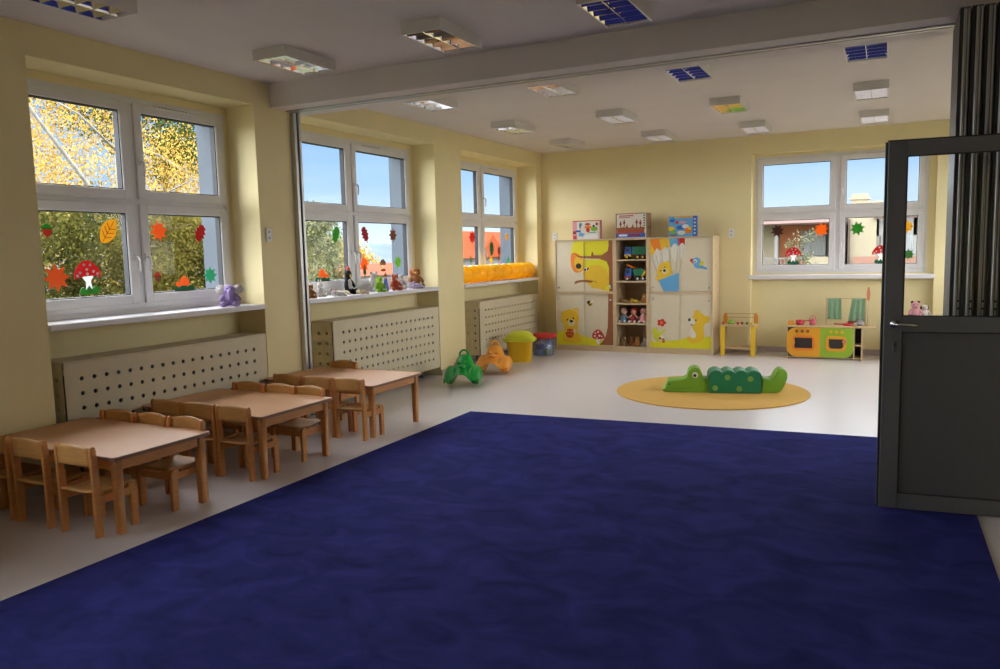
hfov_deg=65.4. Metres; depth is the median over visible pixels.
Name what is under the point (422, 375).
radiator
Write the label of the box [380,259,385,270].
sticker
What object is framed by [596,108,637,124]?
ceiling light
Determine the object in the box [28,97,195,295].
birch tree
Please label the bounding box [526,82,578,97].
ceiling light
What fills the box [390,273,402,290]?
fox
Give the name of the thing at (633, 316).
doll
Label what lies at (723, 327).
workbench
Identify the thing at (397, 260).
sticker
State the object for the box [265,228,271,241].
wall socket
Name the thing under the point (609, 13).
ceiling light
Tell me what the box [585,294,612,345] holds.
door
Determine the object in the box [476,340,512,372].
toy
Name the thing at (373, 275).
mouse
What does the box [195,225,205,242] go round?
sticker
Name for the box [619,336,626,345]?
plush animal
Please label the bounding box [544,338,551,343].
brick
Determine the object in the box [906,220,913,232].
sticker
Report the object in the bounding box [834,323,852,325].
pan
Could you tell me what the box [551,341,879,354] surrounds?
baseboard
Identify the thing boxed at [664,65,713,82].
ceiling light
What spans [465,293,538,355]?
radiator cover
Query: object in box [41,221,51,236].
sticker
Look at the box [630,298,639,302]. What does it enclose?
chick
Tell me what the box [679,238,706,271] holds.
picture
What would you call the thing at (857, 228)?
sticker
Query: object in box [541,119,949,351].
wall
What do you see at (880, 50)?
ceiling light
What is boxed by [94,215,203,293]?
bush
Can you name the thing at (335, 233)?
sticker
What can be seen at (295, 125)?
trim
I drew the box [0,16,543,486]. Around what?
wall
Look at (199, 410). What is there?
child chair
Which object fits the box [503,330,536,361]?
bin
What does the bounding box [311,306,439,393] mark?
radiator cover
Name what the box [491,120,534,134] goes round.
ceiling light
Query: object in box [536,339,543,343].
brick
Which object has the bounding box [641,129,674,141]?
ceiling light
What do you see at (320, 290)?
rabbit
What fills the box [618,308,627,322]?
doll
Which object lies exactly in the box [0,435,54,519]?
child chair
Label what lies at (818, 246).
window
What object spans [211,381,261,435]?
child chair
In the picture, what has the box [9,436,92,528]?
child chair
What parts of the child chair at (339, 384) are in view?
leg, rail, backrest, leg, seat, leg, rail, leg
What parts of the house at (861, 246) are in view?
porch frame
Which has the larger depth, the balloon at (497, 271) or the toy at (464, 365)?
the balloon at (497, 271)
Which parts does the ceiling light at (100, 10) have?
louvre blade, louvre blade, louvre blade, louvre blade, louvre blade, louvre blade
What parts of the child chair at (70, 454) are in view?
leg, backrest, rail, leg, seat, leg, rail, leg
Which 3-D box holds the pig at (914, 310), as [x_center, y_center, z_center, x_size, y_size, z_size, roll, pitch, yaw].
[5.460,-0.317,10.223,0.190,0.248,0.170,0,6,16]
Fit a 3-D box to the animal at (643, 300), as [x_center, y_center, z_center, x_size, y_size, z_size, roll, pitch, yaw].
[2.193,-0.547,11.824,0.105,0.136,0.093,0,6,16]
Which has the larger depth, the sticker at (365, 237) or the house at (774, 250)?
the house at (774, 250)
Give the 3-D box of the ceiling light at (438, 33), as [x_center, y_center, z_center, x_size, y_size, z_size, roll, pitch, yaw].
[-0.412,-2.136,5.571,0.320,0.080,0.600,2,7,26]
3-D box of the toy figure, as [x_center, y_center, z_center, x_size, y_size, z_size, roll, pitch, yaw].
[-1.337,-0.619,9.104,0.072,0.225,0.072,2,7,26]
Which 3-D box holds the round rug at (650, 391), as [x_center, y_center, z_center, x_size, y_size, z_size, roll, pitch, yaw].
[2.311,0.619,8.538,2.040,0.012,2.040,2,7,26]
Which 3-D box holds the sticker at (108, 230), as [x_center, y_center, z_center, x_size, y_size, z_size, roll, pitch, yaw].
[-3.083,-0.815,6.128,0.003,0.191,0.155,2,7,26]
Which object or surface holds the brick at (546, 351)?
in the tub
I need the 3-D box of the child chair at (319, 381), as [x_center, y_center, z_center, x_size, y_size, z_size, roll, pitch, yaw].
[-1.537,0.613,6.952,0.320,0.541,0.307,2,7,25]
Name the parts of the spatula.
handle, blade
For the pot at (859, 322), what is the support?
on the play kitchen
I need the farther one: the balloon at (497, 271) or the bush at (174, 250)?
the bush at (174, 250)
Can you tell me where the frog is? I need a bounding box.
[375,276,386,291]
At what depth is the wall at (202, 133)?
9.93 m
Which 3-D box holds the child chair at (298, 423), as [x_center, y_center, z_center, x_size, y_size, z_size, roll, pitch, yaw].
[-1.597,0.697,6.181,0.320,0.541,0.307,2,7,27]
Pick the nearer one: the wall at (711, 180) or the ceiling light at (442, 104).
the ceiling light at (442, 104)
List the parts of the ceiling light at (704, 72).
louvre blade, louvre blade, louvre blade, louvre blade, louvre blade, louvre blade, louvre blade, louvre blade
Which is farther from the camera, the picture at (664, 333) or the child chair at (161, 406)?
the picture at (664, 333)
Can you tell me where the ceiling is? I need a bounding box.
[0,0,952,153]
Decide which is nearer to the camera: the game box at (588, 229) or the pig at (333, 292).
the pig at (333, 292)
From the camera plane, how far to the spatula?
10.56 m
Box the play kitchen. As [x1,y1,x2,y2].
[786,298,875,360]
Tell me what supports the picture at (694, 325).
attached to the tall cabinet at (684, 272)
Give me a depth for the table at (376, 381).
7.21 m
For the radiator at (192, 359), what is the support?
on the floor
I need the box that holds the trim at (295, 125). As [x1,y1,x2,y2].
[290,113,314,415]
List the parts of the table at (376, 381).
leg, leg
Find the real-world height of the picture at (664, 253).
0.781 m
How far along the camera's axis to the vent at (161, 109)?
6.60 m
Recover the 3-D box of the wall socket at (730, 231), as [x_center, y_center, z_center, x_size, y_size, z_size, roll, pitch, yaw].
[3.434,-1.504,11.552,0.084,0.130,0.013,2,7,26]
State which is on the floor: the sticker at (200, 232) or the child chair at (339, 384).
the child chair at (339, 384)
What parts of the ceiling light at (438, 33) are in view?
louvre blade, louvre blade, louvre blade, louvre blade, louvre blade, louvre blade, louvre blade, louvre blade, louvre blade, louvre blade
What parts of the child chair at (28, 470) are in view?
backrest, leg, seat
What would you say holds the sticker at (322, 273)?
attached to the window at (348, 212)
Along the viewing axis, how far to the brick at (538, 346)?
11.73 m
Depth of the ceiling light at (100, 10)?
4.70 m
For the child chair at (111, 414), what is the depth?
5.47 m
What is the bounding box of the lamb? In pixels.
[920,305,930,314]
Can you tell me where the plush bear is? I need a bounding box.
[309,284,316,298]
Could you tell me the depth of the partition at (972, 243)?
4.63 m
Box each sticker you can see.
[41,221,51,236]
[44,264,69,291]
[74,261,100,294]
[100,219,116,242]
[150,220,166,240]
[154,270,160,281]
[174,275,194,290]
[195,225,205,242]
[203,266,216,283]
[315,268,329,280]
[332,226,339,242]
[360,255,368,270]
[361,227,368,242]
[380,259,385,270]
[389,228,396,241]
[394,256,401,267]
[469,231,475,244]
[489,242,493,254]
[771,225,783,236]
[785,247,800,263]
[813,223,828,236]
[850,222,864,234]
[872,245,882,262]
[905,248,913,259]
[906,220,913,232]
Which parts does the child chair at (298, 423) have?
leg, rail, leg, seat, leg, backrest, rail, leg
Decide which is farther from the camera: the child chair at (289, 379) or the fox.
the fox
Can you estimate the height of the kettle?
0.140 m
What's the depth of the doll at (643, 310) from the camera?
11.84 m
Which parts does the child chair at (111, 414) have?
leg, leg, backrest, leg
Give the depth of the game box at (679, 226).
11.46 m
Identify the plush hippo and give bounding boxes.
[409,281,424,288]
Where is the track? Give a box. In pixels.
[286,23,954,112]
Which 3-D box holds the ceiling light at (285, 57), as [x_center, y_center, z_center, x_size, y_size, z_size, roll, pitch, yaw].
[-1.625,-2.171,6.174,0.320,0.080,0.600,2,7,26]
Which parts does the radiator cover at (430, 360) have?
panel, panel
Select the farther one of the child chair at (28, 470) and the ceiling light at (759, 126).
the ceiling light at (759, 126)
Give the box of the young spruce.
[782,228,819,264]
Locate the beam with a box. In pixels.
[269,0,999,115]
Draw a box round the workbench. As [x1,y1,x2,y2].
[720,312,758,356]
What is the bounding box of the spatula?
[865,287,869,325]
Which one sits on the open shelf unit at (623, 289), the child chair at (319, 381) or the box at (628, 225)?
the box at (628, 225)
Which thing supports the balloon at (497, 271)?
on the window at (478, 219)
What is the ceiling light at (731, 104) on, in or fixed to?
attached to the ceiling
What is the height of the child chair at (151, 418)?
0.541 m
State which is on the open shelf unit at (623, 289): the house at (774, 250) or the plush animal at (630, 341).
the plush animal at (630, 341)
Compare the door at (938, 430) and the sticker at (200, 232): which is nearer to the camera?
the door at (938, 430)
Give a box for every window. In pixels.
[27,78,265,331]
[301,130,439,303]
[461,161,538,287]
[748,149,933,278]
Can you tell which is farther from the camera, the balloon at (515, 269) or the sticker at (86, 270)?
the balloon at (515, 269)
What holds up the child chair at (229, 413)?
on the floor
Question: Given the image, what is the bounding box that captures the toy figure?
[383,272,388,290]
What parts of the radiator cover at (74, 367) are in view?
panel, panel, panel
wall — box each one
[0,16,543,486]
[196,125,510,287]
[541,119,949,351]
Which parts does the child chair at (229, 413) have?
leg, rail, backrest, leg, seat, leg, rail, leg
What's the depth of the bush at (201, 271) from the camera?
14.99 m
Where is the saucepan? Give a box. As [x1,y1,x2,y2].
[796,320,809,324]
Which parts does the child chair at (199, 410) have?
leg, backrest, leg, leg, seat, leg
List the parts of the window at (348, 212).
sash, sash, handle, sill, sash, sash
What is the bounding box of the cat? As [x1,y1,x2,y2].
[398,274,406,288]
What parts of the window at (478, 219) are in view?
sash, sash, frame, sash, sash, sill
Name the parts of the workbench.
leg, post, leg, post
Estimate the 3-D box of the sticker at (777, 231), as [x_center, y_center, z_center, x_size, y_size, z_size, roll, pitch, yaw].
[4.077,-1.522,11.439,0.191,0.191,0.001,2,7,26]
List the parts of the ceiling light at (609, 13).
louvre blade, louvre blade, louvre blade, louvre blade, louvre blade, louvre blade, louvre blade, louvre blade, louvre blade, louvre blade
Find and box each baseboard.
[8,349,506,499]
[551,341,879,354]
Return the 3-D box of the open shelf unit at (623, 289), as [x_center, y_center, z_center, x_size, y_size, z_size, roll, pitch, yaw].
[2.097,-0.614,12.021,0.531,1.735,0.496,2,7,26]
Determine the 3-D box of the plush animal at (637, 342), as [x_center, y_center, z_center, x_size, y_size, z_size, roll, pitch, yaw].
[2.108,0.099,11.986,0.114,0.158,0.102,3,8,36]
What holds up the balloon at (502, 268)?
on the window at (478, 219)
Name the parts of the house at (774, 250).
post, railing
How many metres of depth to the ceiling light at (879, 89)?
7.75 m
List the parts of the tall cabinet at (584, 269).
sliding door, sliding door, sliding door, sliding door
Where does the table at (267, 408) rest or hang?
on the floor
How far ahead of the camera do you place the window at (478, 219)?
11.70 m
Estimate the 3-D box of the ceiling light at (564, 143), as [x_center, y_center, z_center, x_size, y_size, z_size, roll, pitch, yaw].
[0.986,-2.789,11.395,0.320,0.080,0.600,2,7,26]
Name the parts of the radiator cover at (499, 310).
panel, panel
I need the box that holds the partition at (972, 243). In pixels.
[943,2,999,315]
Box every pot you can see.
[796,320,803,324]
[843,323,852,325]
[856,316,863,325]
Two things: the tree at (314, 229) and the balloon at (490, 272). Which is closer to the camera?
the balloon at (490, 272)
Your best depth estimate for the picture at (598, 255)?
12.01 m
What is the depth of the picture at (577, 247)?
12.14 m
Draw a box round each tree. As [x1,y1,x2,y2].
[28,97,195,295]
[29,97,113,297]
[42,102,198,192]
[107,123,199,293]
[305,199,344,281]
[307,246,336,264]
[322,237,379,264]
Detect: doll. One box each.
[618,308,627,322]
[628,308,637,322]
[638,308,645,322]
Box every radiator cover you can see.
[51,333,267,468]
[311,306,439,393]
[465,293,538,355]
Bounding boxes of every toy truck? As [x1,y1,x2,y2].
[624,246,645,258]
[624,264,645,280]
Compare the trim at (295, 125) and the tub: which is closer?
the trim at (295, 125)
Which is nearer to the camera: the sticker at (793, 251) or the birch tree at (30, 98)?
the sticker at (793, 251)
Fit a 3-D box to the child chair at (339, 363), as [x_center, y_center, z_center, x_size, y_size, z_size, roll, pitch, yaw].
[-1.604,0.540,7.656,0.320,0.541,0.307,2,7,26]
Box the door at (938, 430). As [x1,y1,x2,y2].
[875,133,999,516]
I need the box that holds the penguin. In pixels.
[344,266,357,293]
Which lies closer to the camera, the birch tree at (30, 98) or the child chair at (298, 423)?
the child chair at (298, 423)
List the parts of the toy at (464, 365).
handle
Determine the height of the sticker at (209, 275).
0.163 m
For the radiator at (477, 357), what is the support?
on the floor
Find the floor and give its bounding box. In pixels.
[0,345,999,600]
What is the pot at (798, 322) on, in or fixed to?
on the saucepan
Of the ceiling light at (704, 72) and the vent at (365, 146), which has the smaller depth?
the ceiling light at (704, 72)
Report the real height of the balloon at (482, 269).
0.248 m
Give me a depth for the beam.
5.70 m
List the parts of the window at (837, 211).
sash, sash, sill, sash, sash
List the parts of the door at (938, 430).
lock plate, door handle, door panel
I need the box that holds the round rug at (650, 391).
[617,376,810,409]
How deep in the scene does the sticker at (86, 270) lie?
5.98 m
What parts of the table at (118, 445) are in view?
leg, leg, leg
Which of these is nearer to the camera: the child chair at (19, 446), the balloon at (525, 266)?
the child chair at (19, 446)
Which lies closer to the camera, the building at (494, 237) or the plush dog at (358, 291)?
the plush dog at (358, 291)
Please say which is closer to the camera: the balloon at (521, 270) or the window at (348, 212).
the window at (348, 212)
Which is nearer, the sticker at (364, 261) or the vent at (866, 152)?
the sticker at (364, 261)
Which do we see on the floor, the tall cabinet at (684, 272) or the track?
the tall cabinet at (684, 272)
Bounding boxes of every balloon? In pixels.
[464,266,472,282]
[468,265,480,282]
[475,265,486,281]
[482,264,493,280]
[490,264,500,280]
[495,264,505,279]
[501,263,512,279]
[508,263,518,278]
[513,263,523,277]
[519,262,528,277]
[525,262,534,276]
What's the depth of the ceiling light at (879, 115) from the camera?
9.38 m
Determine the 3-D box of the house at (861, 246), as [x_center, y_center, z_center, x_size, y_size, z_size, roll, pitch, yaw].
[12.572,-0.776,23.884,3.450,7.050,10.100,2,7,26]
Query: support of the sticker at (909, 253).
attached to the window at (837, 211)
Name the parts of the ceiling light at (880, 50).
louvre blade, louvre blade, louvre blade, louvre blade, louvre blade, louvre blade, louvre blade, louvre blade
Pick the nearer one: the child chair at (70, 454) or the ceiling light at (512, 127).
the child chair at (70, 454)
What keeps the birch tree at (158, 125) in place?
on the ground
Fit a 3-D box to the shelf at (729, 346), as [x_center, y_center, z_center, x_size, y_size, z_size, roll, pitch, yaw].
[3.495,0.185,11.358,0.370,0.022,0.300,2,7,26]
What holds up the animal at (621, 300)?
on the open shelf unit at (623, 289)
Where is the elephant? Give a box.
[215,284,242,306]
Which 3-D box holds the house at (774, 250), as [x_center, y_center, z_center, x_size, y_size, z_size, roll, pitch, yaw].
[9.540,-0.555,25.270,3.300,6.460,10.380,2,7,26]
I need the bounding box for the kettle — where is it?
[809,315,815,324]
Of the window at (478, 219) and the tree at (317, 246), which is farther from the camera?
the tree at (317, 246)
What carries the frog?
on the window at (348, 212)
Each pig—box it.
[330,289,346,295]
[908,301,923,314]
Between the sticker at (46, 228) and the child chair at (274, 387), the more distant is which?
the child chair at (274, 387)
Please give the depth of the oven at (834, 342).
10.60 m
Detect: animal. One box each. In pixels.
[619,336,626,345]
[620,298,629,302]
[627,336,633,345]
[633,336,639,345]
[641,294,645,302]
[641,337,645,345]
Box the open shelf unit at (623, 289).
[614,238,648,352]
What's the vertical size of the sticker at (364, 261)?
0.206 m
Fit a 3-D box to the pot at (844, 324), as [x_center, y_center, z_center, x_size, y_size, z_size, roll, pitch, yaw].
[4.745,-0.135,10.616,0.130,0.030,0.129,2,7,26]
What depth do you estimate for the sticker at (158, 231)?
6.55 m
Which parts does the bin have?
lid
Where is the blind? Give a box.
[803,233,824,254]
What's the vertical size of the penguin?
0.313 m
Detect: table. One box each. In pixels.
[0,418,209,534]
[142,388,331,479]
[264,367,421,437]
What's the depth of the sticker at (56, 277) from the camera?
5.76 m
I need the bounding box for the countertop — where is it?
[786,323,875,328]
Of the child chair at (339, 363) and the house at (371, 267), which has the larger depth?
the house at (371, 267)
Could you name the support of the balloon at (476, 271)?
on the window at (478, 219)
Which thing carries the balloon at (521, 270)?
on the window at (478, 219)
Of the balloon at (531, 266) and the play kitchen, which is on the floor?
the play kitchen
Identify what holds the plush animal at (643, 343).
on the open shelf unit at (623, 289)
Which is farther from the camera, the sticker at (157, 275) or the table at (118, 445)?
the sticker at (157, 275)
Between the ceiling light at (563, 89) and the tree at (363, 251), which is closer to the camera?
the ceiling light at (563, 89)
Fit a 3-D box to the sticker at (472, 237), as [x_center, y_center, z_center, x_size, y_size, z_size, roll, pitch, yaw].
[-0.409,-1.434,11.477,0.001,0.215,0.215,2,7,26]
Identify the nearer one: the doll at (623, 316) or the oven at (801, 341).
the oven at (801, 341)
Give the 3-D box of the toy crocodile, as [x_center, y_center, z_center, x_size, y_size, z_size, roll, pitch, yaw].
[2.436,0.486,8.488,1.292,0.277,0.334,0,6,12]
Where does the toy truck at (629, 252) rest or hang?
on the open shelf unit at (623, 289)
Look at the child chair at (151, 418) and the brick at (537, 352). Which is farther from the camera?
the brick at (537, 352)
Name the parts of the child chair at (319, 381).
leg, backrest, leg, seat, leg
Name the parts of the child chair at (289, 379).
backrest, leg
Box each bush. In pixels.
[38,211,124,298]
[58,181,203,297]
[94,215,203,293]
[148,215,205,290]
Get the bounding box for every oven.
[787,327,819,356]
[820,328,853,357]
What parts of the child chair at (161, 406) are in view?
leg, backrest, leg, leg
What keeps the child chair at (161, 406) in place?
on the floor
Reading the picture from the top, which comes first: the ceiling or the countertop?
the ceiling
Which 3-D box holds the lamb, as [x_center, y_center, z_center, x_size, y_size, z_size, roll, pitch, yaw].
[5.597,-0.295,10.254,0.152,0.192,0.136,0,6,16]
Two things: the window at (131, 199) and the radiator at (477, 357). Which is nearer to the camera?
the window at (131, 199)
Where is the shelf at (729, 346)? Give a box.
[725,345,750,349]
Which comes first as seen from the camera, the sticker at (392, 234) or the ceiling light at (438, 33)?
the ceiling light at (438, 33)
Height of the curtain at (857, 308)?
0.325 m
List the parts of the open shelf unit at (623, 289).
shelf, shelf, shelf, shelf, shelf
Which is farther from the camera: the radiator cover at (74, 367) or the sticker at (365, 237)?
the sticker at (365, 237)
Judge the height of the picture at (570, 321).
0.586 m
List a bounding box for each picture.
[557,308,584,344]
[571,241,583,283]
[584,240,612,290]
[650,238,678,291]
[650,319,678,347]
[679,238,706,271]
[679,310,710,348]
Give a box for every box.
[573,220,601,239]
[616,213,651,238]
[669,216,697,236]
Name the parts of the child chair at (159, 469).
leg, rail, seat, leg, leg, backrest, rail, leg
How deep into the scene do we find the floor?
7.26 m
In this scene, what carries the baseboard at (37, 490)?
attached to the wall at (258, 134)
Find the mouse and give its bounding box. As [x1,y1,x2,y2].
[369,271,377,291]
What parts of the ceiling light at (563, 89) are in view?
louvre blade, louvre blade, louvre blade, louvre blade, louvre blade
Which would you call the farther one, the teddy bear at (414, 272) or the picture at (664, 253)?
the picture at (664, 253)
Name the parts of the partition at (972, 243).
panel, panel, panel, panel, panel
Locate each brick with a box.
[535,349,542,354]
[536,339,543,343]
[536,344,543,349]
[543,349,550,354]
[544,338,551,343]
[544,343,551,348]
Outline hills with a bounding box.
[45,243,391,294]
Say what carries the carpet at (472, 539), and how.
on the floor
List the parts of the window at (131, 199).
sash, sash, handle, handle, handle, sill, sash, sash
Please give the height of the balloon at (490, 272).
0.248 m
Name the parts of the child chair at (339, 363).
leg, backrest, rail, leg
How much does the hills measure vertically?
9.905 m
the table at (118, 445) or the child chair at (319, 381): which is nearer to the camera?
the table at (118, 445)
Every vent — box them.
[156,105,188,114]
[363,144,380,149]
[865,151,884,153]
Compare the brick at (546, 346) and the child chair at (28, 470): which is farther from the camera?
the brick at (546, 346)
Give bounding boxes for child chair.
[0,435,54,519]
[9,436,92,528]
[53,443,139,538]
[70,409,132,475]
[102,412,169,503]
[137,416,208,511]
[150,399,210,468]
[181,401,243,476]
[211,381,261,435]
[215,404,279,481]
[242,383,293,457]
[272,385,324,461]
[273,373,320,424]
[302,375,352,437]
[316,360,359,420]
[333,377,384,440]
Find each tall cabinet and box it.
[554,239,614,351]
[648,236,719,355]
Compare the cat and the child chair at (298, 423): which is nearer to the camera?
the child chair at (298, 423)
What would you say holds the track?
attached to the beam
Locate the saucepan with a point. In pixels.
(798, 322)
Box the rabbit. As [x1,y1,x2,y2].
[316,279,327,296]
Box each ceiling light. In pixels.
[27,0,137,21]
[252,44,334,75]
[400,16,481,53]
[402,98,457,111]
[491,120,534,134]
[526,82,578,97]
[549,138,584,149]
[576,0,652,28]
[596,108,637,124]
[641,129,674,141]
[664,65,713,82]
[709,95,748,113]
[739,120,770,133]
[843,42,888,62]
[853,79,888,100]
[859,108,888,123]
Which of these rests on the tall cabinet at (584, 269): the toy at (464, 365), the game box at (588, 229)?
the game box at (588, 229)
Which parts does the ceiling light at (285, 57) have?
louvre blade, louvre blade, louvre blade, louvre blade, louvre blade, louvre blade, louvre blade, louvre blade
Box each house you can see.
[308,263,392,279]
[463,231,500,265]
[763,218,848,264]
[847,193,916,263]
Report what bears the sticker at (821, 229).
attached to the window at (837, 211)
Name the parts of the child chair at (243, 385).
rail, leg, backrest, leg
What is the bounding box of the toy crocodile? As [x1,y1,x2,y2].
[663,365,786,393]
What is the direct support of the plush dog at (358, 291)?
on the window at (348, 212)
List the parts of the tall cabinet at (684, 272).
sliding door, sliding door, sliding door, sliding door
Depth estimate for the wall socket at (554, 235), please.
12.80 m
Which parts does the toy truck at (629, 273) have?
crane arm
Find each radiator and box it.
[63,349,246,471]
[332,318,424,377]
[474,303,523,360]
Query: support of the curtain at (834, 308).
hanging from the play kitchen
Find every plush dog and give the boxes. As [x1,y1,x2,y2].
[356,289,368,293]
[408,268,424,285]
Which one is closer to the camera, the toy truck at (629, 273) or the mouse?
the mouse
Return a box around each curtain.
[827,298,841,318]
[848,298,864,321]
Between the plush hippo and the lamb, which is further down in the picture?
the lamb
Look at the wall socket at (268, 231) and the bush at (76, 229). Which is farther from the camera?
the bush at (76, 229)
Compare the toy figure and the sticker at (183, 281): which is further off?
the toy figure
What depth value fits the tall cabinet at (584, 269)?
12.15 m
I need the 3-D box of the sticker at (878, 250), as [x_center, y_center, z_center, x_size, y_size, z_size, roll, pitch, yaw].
[5.316,-1.119,10.864,0.220,0.252,0.005,2,7,26]
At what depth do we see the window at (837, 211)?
11.04 m
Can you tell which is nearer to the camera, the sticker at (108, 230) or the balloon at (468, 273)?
the sticker at (108, 230)
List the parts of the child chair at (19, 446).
leg, backrest, rail, leg, seat, leg, rail, leg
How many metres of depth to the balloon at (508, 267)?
11.89 m
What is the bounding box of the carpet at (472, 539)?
[0,411,999,668]
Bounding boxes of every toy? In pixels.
[443,349,483,383]
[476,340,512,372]
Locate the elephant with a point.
(230, 298)
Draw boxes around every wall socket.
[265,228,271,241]
[552,233,556,240]
[728,229,733,237]
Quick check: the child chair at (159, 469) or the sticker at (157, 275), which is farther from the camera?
the sticker at (157, 275)
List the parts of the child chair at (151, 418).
leg, rail, leg, leg, backrest, leg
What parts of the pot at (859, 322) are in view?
pot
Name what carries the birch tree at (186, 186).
on the ground
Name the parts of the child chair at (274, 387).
rail, leg, leg, backrest, leg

